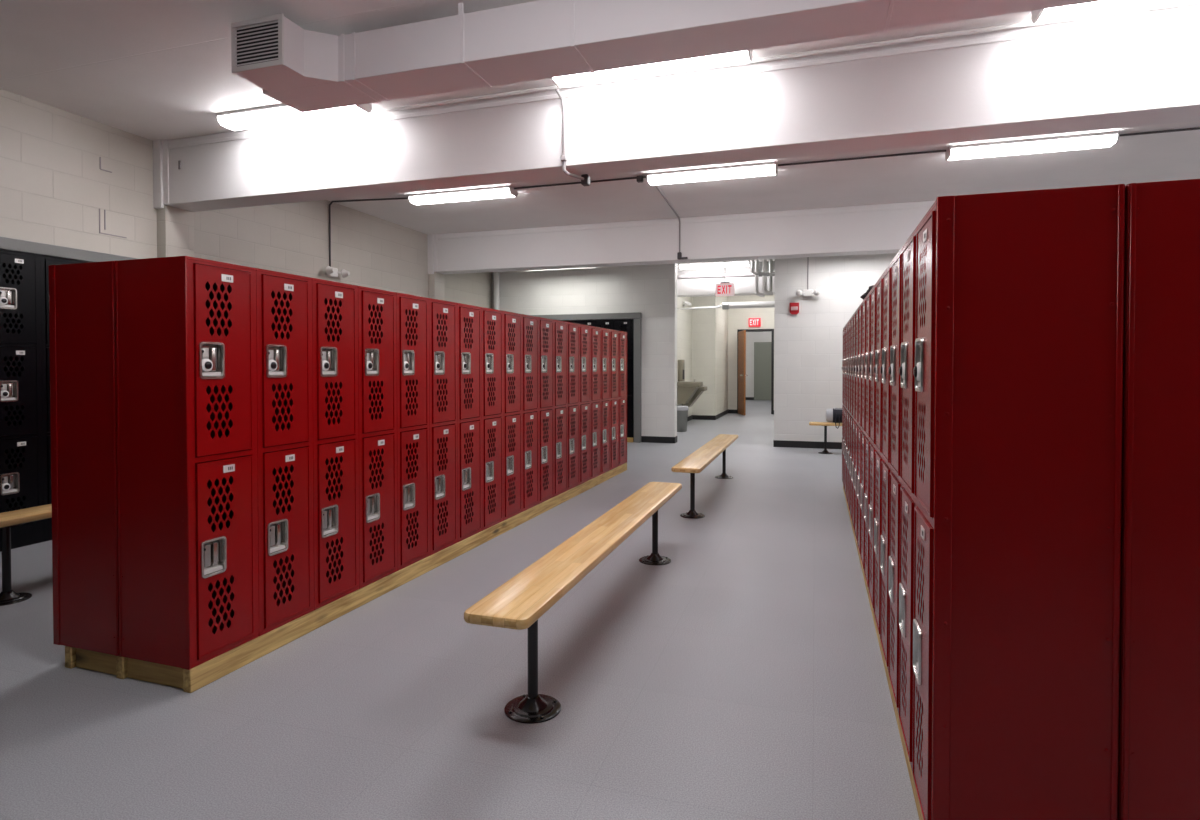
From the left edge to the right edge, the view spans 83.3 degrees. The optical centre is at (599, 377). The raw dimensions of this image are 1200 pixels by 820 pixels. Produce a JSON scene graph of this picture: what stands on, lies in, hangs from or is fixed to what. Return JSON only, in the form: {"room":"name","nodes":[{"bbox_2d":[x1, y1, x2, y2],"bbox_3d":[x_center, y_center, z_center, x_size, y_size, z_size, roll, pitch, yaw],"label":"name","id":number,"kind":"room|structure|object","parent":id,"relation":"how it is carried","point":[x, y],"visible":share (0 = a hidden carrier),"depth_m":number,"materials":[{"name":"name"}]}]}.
{"room":"locker room","nodes":[
{"label":"locker room","id":0,"kind":"room"},
{"bbox_2d":[157,205,193,257],"bbox_3d":[-3.559,-1.178,5.655,0.115,0.470,0.270,0,1,18],"label":"column","id":1,"kind":"structure","parent":0,"point":[175,226],"depth_m":5.59,"materials":[{"name":"paint"}]},
{"bbox_2d":[0,89,491,308],"bbox_3d":[-4.714,-0.367,3.070,0.550,3.050,18.400,0,1,18],"label":"wall","id":2,"kind":"structure","parent":0,"point":[54,187],"depth_m":5.40,"materials":[{"name":"paint"}]},
{"bbox_2d":[0,237,137,261],"bbox_3d":[-4.242,0.124,3.489,0.100,2.055,7.540,0,1,18],"label":"trim","id":3,"kind":"structure","parent":2,"relation":"attached to","point":[8,244],"depth_m":4.71,"materials":[{"name":"grey metal"}]},
{"bbox_2d":[99,209,126,237],"bbox_3d":[-3.743,-1.183,5.189,0.006,0.185,0.210,0,1,18],"label":"wall bracket","id":4,"kind":"object","parent":2,"relation":"attached to","point":[99,209],"visible":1,"depth_m":5.13,"materials":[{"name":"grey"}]},
{"bbox_2d":[325,266,349,277],"bbox_3d":[-2.933,-1.172,7.487,0.155,0.100,0.346,0,1,18],"label":"emergency light","id":5,"kind":"object","parent":2,"relation":"attached to","point":[330,271],"visible":1,"depth_m":7.51,"materials":[{"name":"white plastic"}]},
{"bbox_2d":[429,272,444,300],"bbox_3d":[-2.317,-0.209,9.568,0.115,2.530,0.270,0,1,18],"label":"wall","id":6,"kind":"structure","parent":0,"point":[436,280],"depth_m":9.45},
{"bbox_2d":[0,400,918,819],"bbox_3d":[3.039,1.120,8.654,12.250,0.100,33.700,0,1,18],"label":"floor","id":7,"kind":"structure","parent":0,"point":[742,675],"depth_m":2.47,"materials":[{"name":"concrete"}]},
{"bbox_2d":[0,250,43,551],"bbox_3d":[-4.053,0.150,4.550,0.396,1.970,0.304,0,1,18],"label":"locker","id":8,"kind":"object","parent":7,"relation":"on","point":[21,421],"visible":0.97,"depth_m":4.53,"materials":[{"name":"black metal"}]},
{"bbox_2d":[0,504,51,605],"bbox_3d":[-2.839,0.923,4.304,0.253,0.430,2.550,0,1,18],"label":"bench","id":9,"kind":"object","parent":7,"relation":"on","point":[14,518],"visible":0.44,"depth_m":3.48,"materials":[{"name":"brown wood"}]},
{"bbox_2d":[40,256,85,541],"bbox_3d":[-3.961,0.145,4.841,0.396,1.970,0.304,0,1,18],"label":"locker","id":10,"kind":"object","parent":7,"relation":"on","point":[45,261],"visible":0.04,"depth_m":4.66,"materials":[{"name":"black metal"}]},
{"bbox_2d":[49,261,118,655],"bbox_3d":[-1.987,0.311,2.805,0.376,1.524,0.327,0,1,19],"label":"locker","id":11,"kind":"object","parent":7,"relation":"on","point":[82,306],"visible":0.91,"depth_m":2.65,"materials":[{"name":"red metal"}]},
{"bbox_2d":[115,256,258,669],"bbox_3d":[-1.627,0.313,2.683,0.376,1.524,0.327,0,1,19],"label":"locker","id":12,"kind":"object","parent":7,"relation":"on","point":[186,326],"visible":1,"depth_m":2.56,"materials":[{"name":"red metal"}]},
{"bbox_2d":[256,268,313,635],"bbox_3d":[-1.524,0.308,2.989,0.376,1.524,0.316,0,1,19],"label":"locker","id":13,"kind":"object","parent":7,"relation":"on","point":[283,300],"visible":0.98,"depth_m":2.94,"materials":[{"name":"red metal"}]},
{"bbox_2d":[312,278,359,609],"bbox_3d":[-1.422,0.303,3.289,0.376,1.524,0.316,0,1,19],"label":"locker","id":14,"kind":"object","parent":7,"relation":"on","point":[334,304],"visible":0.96,"depth_m":3.24,"materials":[{"name":"red metal"}]},
{"bbox_2d":[65,463,626,692],"bbox_3d":[-0.915,1.079,5.305,0.671,0.088,5.714,0,1,19],"label":"plinth","id":15,"kind":"object","parent":7,"relation":"on","point":[191,680],"visible":0.47,"depth_m":2.95,"materials":[{"name":"brown wood"}]},
{"bbox_2d":[358,286,397,588],"bbox_3d":[-1.321,0.299,3.589,0.376,1.524,0.316,0,1,19],"label":"locker","id":16,"kind":"object","parent":7,"relation":"on","point":[377,308],"visible":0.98,"depth_m":3.54,"materials":[{"name":"red metal"}]},
{"bbox_2d":[396,292,429,570],"bbox_3d":[-1.219,0.294,3.890,0.376,1.524,0.316,0,1,19],"label":"locker","id":17,"kind":"object","parent":7,"relation":"on","point":[413,407],"visible":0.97,"depth_m":3.85,"materials":[{"name":"red metal"}]},
{"bbox_2d":[429,298,457,554],"bbox_3d":[-1.118,0.289,4.190,0.376,1.524,0.316,0,1,19],"label":"locker","id":18,"kind":"object","parent":7,"relation":"on","point":[442,314],"visible":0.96,"depth_m":4.14,"materials":[{"name":"red metal"}]},
{"bbox_2d":[457,303,481,541],"bbox_3d":[-1.016,0.284,4.490,0.376,1.524,0.316,0,1,19],"label":"locker","id":19,"kind":"object","parent":7,"relation":"on","point":[469,317],"visible":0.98,"depth_m":4.44,"materials":[{"name":"red metal"}]},
{"bbox_2d":[481,307,502,530],"bbox_3d":[-0.915,0.280,4.790,0.376,1.524,0.316,0,1,19],"label":"locker","id":20,"kind":"object","parent":7,"relation":"on","point":[492,319],"visible":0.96,"depth_m":4.74,"materials":[{"name":"red metal"}]},
{"bbox_2d":[493,272,498,309],"bbox_3d":[-1.778,-0.500,11.501,0.131,3.050,0.099,0,1,18],"label":"pipe","id":21,"kind":"object","parent":7,"relation":"on","point":[495,274],"visible":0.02,"depth_m":11.44,"materials":[{"name":"metal"}]},
{"bbox_2d":[503,311,521,520],"bbox_3d":[-0.813,0.275,5.091,0.376,1.524,0.316,0,1,19],"label":"locker","id":22,"kind":"object","parent":7,"relation":"on","point":[512,322],"visible":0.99,"depth_m":5.04,"materials":[{"name":"red metal"}]},
{"bbox_2d":[522,314,538,511],"bbox_3d":[-0.712,0.270,5.391,0.376,1.524,0.316,0,1,19],"label":"locker","id":23,"kind":"object","parent":7,"relation":"on","point":[530,324],"visible":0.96,"depth_m":5.35,"materials":[{"name":"red metal"}]},
{"bbox_2d":[538,317,553,503],"bbox_3d":[-0.610,0.266,5.691,0.376,1.524,0.316,0,1,19],"label":"locker","id":24,"kind":"object","parent":7,"relation":"on","point":[546,326],"visible":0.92,"depth_m":5.65,"materials":[{"name":"red metal"}]},
{"bbox_2d":[553,319,566,496],"bbox_3d":[-0.509,0.261,5.992,0.376,1.524,0.316,0,1,19],"label":"locker","id":25,"kind":"object","parent":7,"relation":"on","point":[560,327],"visible":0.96,"depth_m":5.94,"materials":[{"name":"red metal"}]},
{"bbox_2d":[464,482,681,723],"bbox_3d":[0.056,0.939,3.330,0.226,0.430,2.570,0,1,18],"label":"bench","id":26,"kind":"object","parent":7,"relation":"on","point":[518,603],"visible":1,"depth_m":2.50,"materials":[{"name":"brown wood"}]},
{"bbox_2d":[567,322,579,489],"bbox_3d":[-0.407,0.256,6.292,0.376,1.524,0.316,0,1,19],"label":"locker","id":27,"kind":"object","parent":7,"relation":"on","point":[573,353],"visible":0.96,"depth_m":6.24,"materials":[{"name":"red metal"}]},
{"bbox_2d":[579,324,590,483],"bbox_3d":[-0.306,0.252,6.592,0.376,1.524,0.316,0,1,19],"label":"locker","id":28,"kind":"object","parent":7,"relation":"on","point":[584,330],"visible":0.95,"depth_m":6.55,"materials":[{"name":"red metal"}]},
{"bbox_2d":[579,320,596,326],"bbox_3d":[-0.136,0.045,11.198,0.304,1.970,0.396,0,1,18],"label":"locker","id":29,"kind":"object","parent":7,"relation":"on","point":[584,322],"visible":0.04,"depth_m":11.00,"materials":[{"name":"black metal"}]},
{"bbox_2d":[591,326,600,478],"bbox_3d":[-0.204,0.247,6.892,0.376,1.524,0.316,0,1,19],"label":"locker","id":30,"kind":"object","parent":7,"relation":"on","point":[595,331],"visible":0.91,"depth_m":6.84,"materials":[{"name":"red metal"}]},
{"bbox_2d":[601,328,609,473],"bbox_3d":[-0.103,0.242,7.193,0.376,1.524,0.316,0,1,19],"label":"locker","id":31,"kind":"object","parent":7,"relation":"on","point":[605,333],"visible":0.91,"depth_m":7.13,"materials":[{"name":"red metal"}]},
{"bbox_2d":[597,320,614,329],"bbox_3d":[0.155,0.047,11.106,0.304,1.970,0.396,0,1,18],"label":"locker","id":32,"kind":"object","parent":7,"relation":"on","point":[608,324],"visible":0.05,"depth_m":10.91,"materials":[{"name":"black metal"}]},
{"bbox_2d":[610,329,618,469],"bbox_3d":[-0.001,0.237,7.493,0.376,1.524,0.316,0,1,19],"label":"locker","id":33,"kind":"object","parent":7,"relation":"on","point":[614,334],"visible":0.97,"depth_m":7.43,"materials":[{"name":"red metal"}]},
{"bbox_2d":[619,331,626,465],"bbox_3d":[0.102,0.233,7.799,0.376,1.524,0.327,0,1,19],"label":"locker","id":34,"kind":"object","parent":7,"relation":"on","point":[622,335],"visible":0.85,"depth_m":7.74,"materials":[{"name":"red metal"}]},
{"bbox_2d":[615,319,633,441],"bbox_3d":[0.445,0.048,11.013,0.304,1.970,0.396,0,1,18],"label":"locker","id":35,"kind":"object","parent":7,"relation":"on","point":[625,325],"visible":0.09,"depth_m":10.81,"materials":[{"name":"black metal"}]},
{"bbox_2d":[677,405,688,431],"bbox_3d":[1.497,0.767,12.655,0.324,0.480,0.324,0,1,18],"label":"waste bin","id":36,"kind":"object","parent":7,"relation":"on","point":[682,411],"visible":0.73,"depth_m":12.53,"materials":[{"name":"grey plastic"}]},
{"bbox_2d":[671,434,737,518],"bbox_3d":[1.069,0.889,6.486,0.226,0.430,2.740,0,1,18],"label":"bench","id":37,"kind":"object","parent":7,"relation":"on","point":[702,457],"visible":1,"depth_m":5.78,"materials":[{"name":"brown wood"}]},
{"bbox_2d":[809,422,841,453],"bbox_3d":[3.895,0.847,9.195,2.000,0.430,0.226,0,1,18],"label":"bench","id":38,"kind":"object","parent":7,"relation":"on","point":[825,424],"visible":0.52,"depth_m":9.41,"materials":[{"name":"brown wood"}]},
{"bbox_2d":[826,408,841,428],"bbox_3d":[3.294,0.564,9.363,0.310,0.278,0.237,0,1,18],"label":"sports bag","id":39,"kind":"object","parent":38,"relation":"on","point":[834,415],"visible":0.65,"depth_m":9.32,"materials":[{"name":"grey fabric"}]},
{"bbox_2d":[842,326,844,481],"bbox_3d":[2.525,0.272,6.491,0.376,1.524,0.327,0,1,18],"label":"locker","id":40,"kind":"object","parent":7,"relation":"on","point":[844,326],"visible":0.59,"depth_m":6.60,"materials":[{"name":"red metal"}]},
{"bbox_2d":[843,325,845,489],"bbox_3d":[2.427,0.277,6.184,0.376,1.524,0.316,0,1,18],"label":"locker","id":41,"kind":"object","parent":7,"relation":"on","point":[845,325],"visible":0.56,"depth_m":6.26,"materials":[{"name":"red metal"}]},
{"bbox_2d":[844,322,847,493],"bbox_3d":[2.330,0.282,5.882,0.376,1.524,0.316,0,1,18],"label":"locker","id":42,"kind":"object","parent":7,"relation":"on","point":[847,322],"visible":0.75,"depth_m":5.96,"materials":[{"name":"red metal"}]},
{"bbox_2d":[846,319,849,502],"bbox_3d":[2.234,0.286,5.580,0.376,1.524,0.316,0,1,18],"label":"locker","id":43,"kind":"object","parent":7,"relation":"on","point":[849,319],"visible":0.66,"depth_m":5.66,"materials":[{"name":"red metal"}]},
{"bbox_2d":[848,317,851,510],"bbox_3d":[2.138,0.291,5.277,0.376,1.524,0.316,0,1,18],"label":"locker","id":44,"kind":"object","parent":7,"relation":"on","point":[849,414],"visible":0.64,"depth_m":5.34,"materials":[{"name":"red metal"}]},
{"bbox_2d":[850,314,853,518],"bbox_3d":[2.042,0.296,4.976,0.376,1.524,0.316,0,1,18],"label":"locker","id":45,"kind":"object","parent":7,"relation":"on","point":[851,357],"visible":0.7,"depth_m":5.04,"materials":[{"name":"red metal"}]},
{"bbox_2d":[852,311,855,527],"bbox_3d":[1.946,0.301,4.673,0.376,1.524,0.316,0,1,18],"label":"locker","id":46,"kind":"object","parent":7,"relation":"on","point":[854,316],"visible":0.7,"depth_m":4.74,"materials":[{"name":"red metal"}]},
{"bbox_2d":[854,307,858,539],"bbox_3d":[1.849,0.305,4.372,0.376,1.524,0.316,0,1,18],"label":"locker","id":47,"kind":"object","parent":7,"relation":"on","point":[857,310],"visible":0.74,"depth_m":4.44,"materials":[{"name":"red metal"}]},
{"bbox_2d":[857,301,862,552],"bbox_3d":[1.753,0.310,4.069,0.376,1.524,0.316,0,1,18],"label":"locker","id":48,"kind":"object","parent":7,"relation":"on","point":[860,306],"visible":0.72,"depth_m":4.13,"materials":[{"name":"red metal"}]},
{"bbox_2d":[860,285,873,299],"bbox_3d":[1.656,-0.515,4.118,0.127,0.092,0.158,0,1,18],"label":"cloth bundle","id":49,"kind":"object","parent":48,"relation":"on","point":[864,295],"visible":0.2,"depth_m":4.11,"materials":[{"name":"black"}]},
{"bbox_2d":[860,296,866,568],"bbox_3d":[1.657,0.315,3.768,0.376,1.524,0.316,0,1,18],"label":"locker","id":50,"kind":"object","parent":7,"relation":"on","point":[863,434],"visible":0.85,"depth_m":3.83,"materials":[{"name":"red metal"}]},
{"bbox_2d":[864,290,870,589],"bbox_3d":[1.561,0.320,3.466,0.376,1.524,0.316,0,1,18],"label":"locker","id":51,"kind":"object","parent":7,"relation":"on","point":[867,351],"visible":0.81,"depth_m":3.52,"materials":[{"name":"red metal"}]},
{"bbox_2d":[868,282,876,610],"bbox_3d":[1.464,0.324,3.163,0.376,1.524,0.316,0,1,18],"label":"locker","id":52,"kind":"object","parent":7,"relation":"on","point":[872,448],"visible":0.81,"depth_m":3.22,"materials":[{"name":"red metal"}]},
{"bbox_2d":[874,272,883,635],"bbox_3d":[1.368,0.329,2.861,0.376,1.524,0.316,0,1,18],"label":"locker","id":53,"kind":"object","parent":7,"relation":"on","point":[879,287],"visible":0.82,"depth_m":2.91,"materials":[{"name":"red metal"}]},
{"bbox_2d":[843,486,922,819],"bbox_3d":[1.910,1.108,4.032,0.663,0.069,5.397,0,1,18],"label":"plinth","id":54,"kind":"object","parent":7,"relation":"on","point":[871,607],"visible":0.05,"depth_m":2.42,"materials":[{"name":"brown wood"}]},
{"bbox_2d":[880,261,891,668],"bbox_3d":[1.272,0.334,2.559,0.376,1.524,0.316,0,1,18],"label":"locker","id":55,"kind":"object","parent":7,"relation":"on","point":[886,310],"visible":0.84,"depth_m":2.60,"materials":[{"name":"red metal"}]},
{"bbox_2d":[888,246,902,714],"bbox_3d":[1.176,0.339,2.257,0.376,1.524,0.316,0,1,18],"label":"locker","id":56,"kind":"object","parent":7,"relation":"on","point":[896,267],"visible":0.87,"depth_m":2.29,"materials":[{"name":"red metal"}]},
{"bbox_2d":[899,226,917,768],"bbox_3d":[1.080,0.343,1.955,0.376,1.524,0.316,0,1,18],"label":"locker","id":57,"kind":"object","parent":7,"relation":"on","point":[908,323],"visible":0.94,"depth_m":1.99,"materials":[{"name":"red metal"}]},
{"bbox_2d":[912,184,1124,819],"bbox_3d":[0.982,0.348,1.648,0.376,1.524,0.327,0,1,18],"label":"locker","id":58,"kind":"object","parent":7,"relation":"on","point":[1018,370],"visible":1,"depth_m":1.50,"materials":[{"name":"red metal"}]},
{"bbox_2d":[1117,179,1199,819],"bbox_3d":[1.344,0.350,1.533,0.376,1.524,0.327,0,1,18],"label":"locker","id":59,"kind":"object","parent":7,"relation":"on","point":[1159,732],"visible":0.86,"depth_m":1.42,"materials":[{"name":"red metal"}]},
{"bbox_2d":[0,0,1199,295],"bbox_3d":[3.039,-2.029,8.604,12.250,0.100,33.700,0,1,18],"label":"ceiling","id":60,"kind":"structure","parent":0,"point":[152,70],"depth_m":4.95,"materials":[{"name":"paint"}]},
{"bbox_2d":[216,103,371,130],"bbox_3d":[-2.193,-1.881,4.815,1.200,0.078,0.190,0,1,18],"label":"ceiling light","id":61,"kind":"object","parent":60,"relation":"attached to","point":[278,114],"visible":0.81,"depth_m":4.80,"materials":[{"name":"white paint"}]},
{"bbox_2d":[329,197,407,266],"bbox_3d":[-2.522,-1.588,7.403,0.984,0.736,0.024,0,1,10],"label":"conduit","id":62,"kind":"object","parent":60,"relation":"attached to","point":[404,197],"visible":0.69,"depth_m":7.47,"materials":[{"name":"grey"}]},
{"bbox_2d":[408,186,517,204],"bbox_3d":[-1.456,-1.917,7.130,1.200,0.078,0.190,0,1,18],"label":"ceiling light","id":63,"kind":"object","parent":60,"relation":"attached to","point":[502,191],"visible":1,"depth_m":7.05,"materials":[{"name":"white paint"}]},
{"bbox_2d":[514,175,645,188],"bbox_3d":[-0.214,-1.922,6.713,1.400,0.056,0.056,0,1,18],"label":"conduit","id":64,"kind":"object","parent":60,"relation":"attached to","point":[639,178],"visible":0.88,"depth_m":6.65,"materials":[{"name":"grey"}]},
{"bbox_2d":[551,50,752,87],"bbox_3d":[0.289,-1.868,4.025,1.200,0.078,0.190,0,1,18],"label":"ceiling light","id":65,"kind":"object","parent":60,"relation":"attached to","point":[742,56],"visible":0.55,"depth_m":4.00,"materials":[{"name":"white paint"}]},
{"bbox_2d":[231,0,1104,112],"bbox_3d":[1.762,-1.728,2.638,7.660,0.316,0.581,0,1,18],"label":"air duct","id":66,"kind":"object","parent":60,"relation":"hanging from","point":[303,70],"visible":1,"depth_m":3.33,"materials":[{"name":"metal"}]},
{"bbox_2d":[231,13,283,73],"bbox_3d":[-1.757,-1.711,3.460,0.329,0.257,0.012,0,1,18],"label":"grille","id":67,"kind":"object","parent":66,"relation":"attached to","point":[257,44],"depth_m":3.46,"materials":[{"name":"metal"}]},
{"bbox_2d":[655,185,680,251],"bbox_3d":[0.745,-1.735,7.474,0.023,0.447,1.807,0,1,15],"label":"conduit","id":68,"kind":"object","parent":60,"relation":"attached to","point":[656,186],"visible":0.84,"depth_m":7.94,"materials":[{"name":"grey"}]},
{"bbox_2d":[153,3,1199,211],"bbox_3d":[1.808,-1.631,3.922,11.350,0.550,0.300,0,1,18],"label":"ceiling beam","id":69,"kind":"structure","parent":60,"relation":"attached to","point":[1139,68],"depth_m":4.11,"materials":[{"name":"paint"}]},
{"bbox_2d":[556,88,583,179],"bbox_3d":[-0.189,-1.604,4.503,0.041,0.539,0.336,1,1,33],"label":"conduit","id":70,"kind":"object","parent":69,"relation":"attached to","point":[563,157],"visible":1,"depth_m":4.43,"materials":[{"name":"grey"}]},
{"bbox_2d":[581,174,589,185],"bbox_3d":[-0.099,-1.362,4.660,0.050,0.069,0.059,0,1,18],"label":"junction box","id":71,"kind":"object","parent":69,"relation":"attached to","point":[586,182],"visible":0.96,"depth_m":4.63,"materials":[{"name":"grey"}]},
{"bbox_2d":[381,1,1199,111],"bbox_3d":[0.996,-1.884,3.988,5.340,0.024,0.024,0,1,18],"label":"conduit","id":72,"kind":"object","parent":69,"relation":"attached to","point":[1029,23],"visible":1,"depth_m":3.88,"materials":[{"name":"metal"}]},
{"bbox_2d":[427,201,934,273],"bbox_3d":[3.050,-1.692,7.819,11.350,0.550,0.300,0,1,18],"label":"ceiling beam","id":73,"kind":"structure","parent":60,"relation":"attached to","point":[880,228],"depth_m":8.33,"materials":[{"name":"paint"}]},
{"bbox_2d":[646,162,776,185],"bbox_3d":[1.041,-1.905,6.335,1.200,0.078,0.190,0,1,18],"label":"ceiling light","id":74,"kind":"object","parent":60,"relation":"attached to","point":[770,168],"visible":1,"depth_m":6.27,"materials":[{"name":"white paint"}]},
{"bbox_2d":[679,260,749,268],"bbox_3d":[1.969,-1.963,11.623,1.200,0.128,0.190,0,1,18],"label":"ceiling light","id":75,"kind":"object","parent":60,"relation":"hanging from","point":[747,262],"visible":0.88,"depth_m":11.55,"materials":[{"name":"white paint"}]},
{"bbox_2d":[716,282,733,295],"bbox_3d":[2.014,-1.666,10.878,0.290,0.698,0.060,0,1,18],"label":"exit sign","id":76,"kind":"object","parent":60,"relation":"hanging from","point":[725,288],"visible":0.97,"depth_m":10.86,"materials":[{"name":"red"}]},
{"bbox_2d":[677,264,774,296],"bbox_3d":[2.664,-1.777,12.275,2.990,0.520,0.280,0,1,18],"label":"ceiling","id":77,"kind":"structure","parent":60,"relation":"attached to","point":[698,287],"depth_m":12.33,"materials":[{"name":"paint"}]},
{"bbox_2d":[755,260,764,296],"bbox_3d":[2.652,-1.680,11.200,0.160,0.680,0.064,0,1,18],"label":"pipe","id":78,"kind":"object","parent":60,"relation":"hanging from","point":[756,276],"visible":0.75,"depth_m":11.19,"materials":[{"name":"metal"}]},
{"bbox_2d":[751,260,773,275],"bbox_3d":[3.082,-1.830,10.798,1.298,0.368,0.040,0,1,18],"label":"pipe","id":79,"kind":"object","parent":60,"relation":"hanging from","point":[752,261],"visible":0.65,"depth_m":10.97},
{"bbox_2d":[756,260,774,274],"bbox_3d":[3.105,-1.829,10.738,1.218,0.368,0.040,0,1,18],"label":"pipe","id":80,"kind":"object","parent":60,"relation":"hanging from","point":[757,271],"visible":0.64,"depth_m":10.89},
{"bbox_2d":[762,259,772,294],"bbox_3d":[2.762,-1.686,11.112,0.176,0.666,0.076,0,1,18],"label":"pipe","id":81,"kind":"object","parent":60,"relation":"hanging from","point":[764,261],"visible":0.82,"depth_m":11.10,"materials":[{"name":"metal"}]},
{"bbox_2d":[769,259,772,290],"bbox_3d":[2.772,-1.711,10.951,0.052,0.610,0.052,0,1,18],"label":"pipe","id":82,"kind":"object","parent":60,"relation":"attached to","point":[770,260],"visible":0.66,"depth_m":10.93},
{"bbox_2d":[778,150,946,165],"bbox_3d":[2.273,-1.924,5.921,1.380,0.018,0.018,0,1,18],"label":"conduit","id":83,"kind":"object","parent":60,"relation":"attached to","point":[935,151],"visible":1,"depth_m":5.91,"materials":[{"name":"grey"}]},
{"bbox_2d":[945,131,1119,160],"bbox_3d":[3.518,-1.892,5.546,1.200,0.078,0.190,0,1,18],"label":"ceiling light","id":84,"kind":"object","parent":60,"relation":"attached to","point":[1106,139],"visible":1,"depth_m":5.48,"materials":[{"name":"white paint"}]},
{"bbox_2d":[1031,0,1199,23],"bbox_3d":[2.780,-1.856,3.231,1.200,0.078,0.190,0,1,18],"label":"ceiling light","id":85,"kind":"object","parent":60,"relation":"attached to","point":[1107,6],"visible":0.78,"depth_m":3.33,"materials":[{"name":"white paint"}]},
{"bbox_2d":[1120,127,1199,135],"bbox_3d":[4.755,-1.912,5.131,1.390,0.018,0.018,0,1,18],"label":"conduit","id":86,"kind":"object","parent":60,"relation":"attached to","point":[1196,128],"visible":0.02,"depth_m":5.25,"materials":[{"name":"grey"}]},
{"bbox_2d":[677,297,691,415],"bbox_3d":[1.354,-0.528,13.274,0.100,3.050,4.730,0,1,18],"label":"wall","id":87,"kind":"structure","parent":0,"point":[684,317],"depth_m":14.70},
{"bbox_2d":[677,359,706,406],"bbox_3d":[1.945,0.128,14.172,0.480,1.010,0.940,0,1,18],"label":"fountain","id":88,"kind":"object","parent":87,"relation":"attached to","point":[688,393],"visible":1,"depth_m":13.83,"materials":[{"name":"metal"}]},
{"bbox_2d":[677,382,702,403],"bbox_3d":[1.862,0.312,13.949,0.460,0.450,0.460,0,1,18],"label":"basin","id":89,"kind":"object","parent":88,"relation":"in","point":[685,390],"depth_m":13.78,"materials":[{"name":"metal"}]},
{"bbox_2d":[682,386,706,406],"bbox_3d":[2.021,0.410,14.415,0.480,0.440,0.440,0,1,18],"label":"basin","id":90,"kind":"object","parent":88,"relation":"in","point":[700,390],"depth_m":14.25,"materials":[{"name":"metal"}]},
{"bbox_2d":[677,305,721,309],"bbox_3d":[1.700,-1.304,12.587,0.254,0.135,1.641,0,1,-25],"label":"pipe","id":91,"kind":"object","parent":87,"relation":"attached to","point":[719,306],"visible":0.89,"depth_m":12.16,"materials":[{"name":"metal"}]},
{"bbox_2d":[677,272,774,278],"bbox_3d":[2.488,-1.781,11.723,2.991,0.095,0.070,0,1,18],"label":"pipe","id":92,"kind":"object","parent":87,"relation":"attached to","point":[729,275],"visible":0.32,"depth_m":11.83,"materials":[{"name":"grey"}]},
{"bbox_2d":[492,253,896,441],"bbox_3d":[3.791,-0.477,10.068,11.690,3.050,0.500,0,1,18],"label":"wall","id":93,"kind":"structure","parent":0,"point":[808,344],"depth_m":10.17,"materials":[{"name":"paint"}]},
{"bbox_2d":[531,312,641,442],"bbox_3d":[-0.476,-0.006,11.136,2.375,2.075,0.070,0,1,18],"label":"trim","id":94,"kind":"structure","parent":93,"relation":"attached to","point":[636,316],"depth_m":10.77,"materials":[{"name":"grey metal"}]},
{"bbox_2d":[641,436,841,448],"bbox_3d":[4.910,1.006,9.574,8.845,0.100,0.208,0,1,18],"label":"baseboard","id":95,"kind":"structure","parent":93,"relation":"attached to","point":[650,439],"depth_m":10.12,"materials":[{"name":"black rubber"}]},
{"bbox_2d":[790,302,798,313],"bbox_3d":[2.896,-1.031,10.055,0.136,0.173,0.052,0,1,18],"label":"fire alarm","id":96,"kind":"object","parent":93,"relation":"attached to","point":[794,307],"visible":1,"depth_m":10.04,"materials":[{"name":"red"}]},
{"bbox_2d":[796,289,819,296],"bbox_3d":[3.063,-1.250,9.944,0.346,0.100,0.155,0,1,18],"label":"emergency light","id":97,"kind":"object","parent":93,"relation":"attached to","point":[806,293],"visible":1,"depth_m":9.95,"materials":[{"name":"white plastic"}]},
{"bbox_2d":[692,296,727,415],"bbox_3d":[2.677,-0.579,16.552,0.630,3.050,2.320,0,1,18],"label":"wall","id":98,"kind":"structure","parent":0,"point":[709,326],"depth_m":15.47,"materials":[{"name":"paint"}]},
{"bbox_2d":[687,409,736,421],"bbox_3d":[2.322,0.926,14.668,2.268,0.100,7.658,1,1,41],"label":"baseboard","id":99,"kind":"structure","parent":98,"relation":"attached to","point":[696,417],"depth_m":15.48,"materials":[{"name":"black rubber"}]},
{"bbox_2d":[728,295,774,409],"bbox_3d":[4.223,-0.592,17.355,3.090,3.050,0.150,0,1,18],"label":"wall","id":100,"kind":"structure","parent":0,"point":[738,318],"depth_m":17.48,"materials":[{"name":"paint"}]},
{"bbox_2d":[749,318,760,326],"bbox_3d":[3.967,-1.416,17.311,0.300,0.220,0.054,0,1,18],"label":"exit sign","id":101,"kind":"object","parent":100,"relation":"attached to","point":[753,322],"visible":1,"depth_m":17.29,"materials":[{"name":"red"}]},
{"bbox_2d":[737,329,773,414],"bbox_3d":[3.901,-0.151,17.056,0.916,2.178,0.908,0,1,18],"label":"door","id":102,"kind":"structure","parent":100,"relation":"in","point":[741,333],"depth_m":17.19,"materials":[{"name":"brown wood"}]},
{"bbox_2d":[746,331,771,396],"bbox_3d":[5.189,-0.650,21.061,3.500,3.050,7.500,0,1,18],"label":"wall","id":103,"kind":"structure","parent":0,"point":[751,337],"depth_m":24.68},
{"bbox_2d":[754,342,771,399],"bbox_3d":[6.097,-0.234,24.478,1.000,2.110,0.049,0,1,18],"label":"door","id":104,"kind":"structure","parent":103,"relation":"in","point":[762,350],"depth_m":24.53,"materials":[{"name":"grey"}]},
{"bbox_3d":[5.827,-0.588,17.133,0.100,3.050,14.800,0,1,18],"label":"wall","id":105,"kind":"structure","parent":0,"visible":0},
{"bbox_2d":[722,301,774,308],"bbox_3d":[3.042,-1.262,11.607,1.860,0.132,0.132,0,1,18],"label":"pipe","id":106,"kind":"object","parent":105,"relation":"attached to","point":[763,304],"visible":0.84,"depth_m":11.71,"materials":[{"name":"metal"}]},
{"bbox_2d":[753,261,774,271],"bbox_3d":[3.204,-1.871,11.252,1.300,0.188,0.188,0,1,18],"label":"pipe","id":107,"kind":"object","parent":105,"relation":"attached to","point":[760,262],"visible":0.07,"depth_m":11.33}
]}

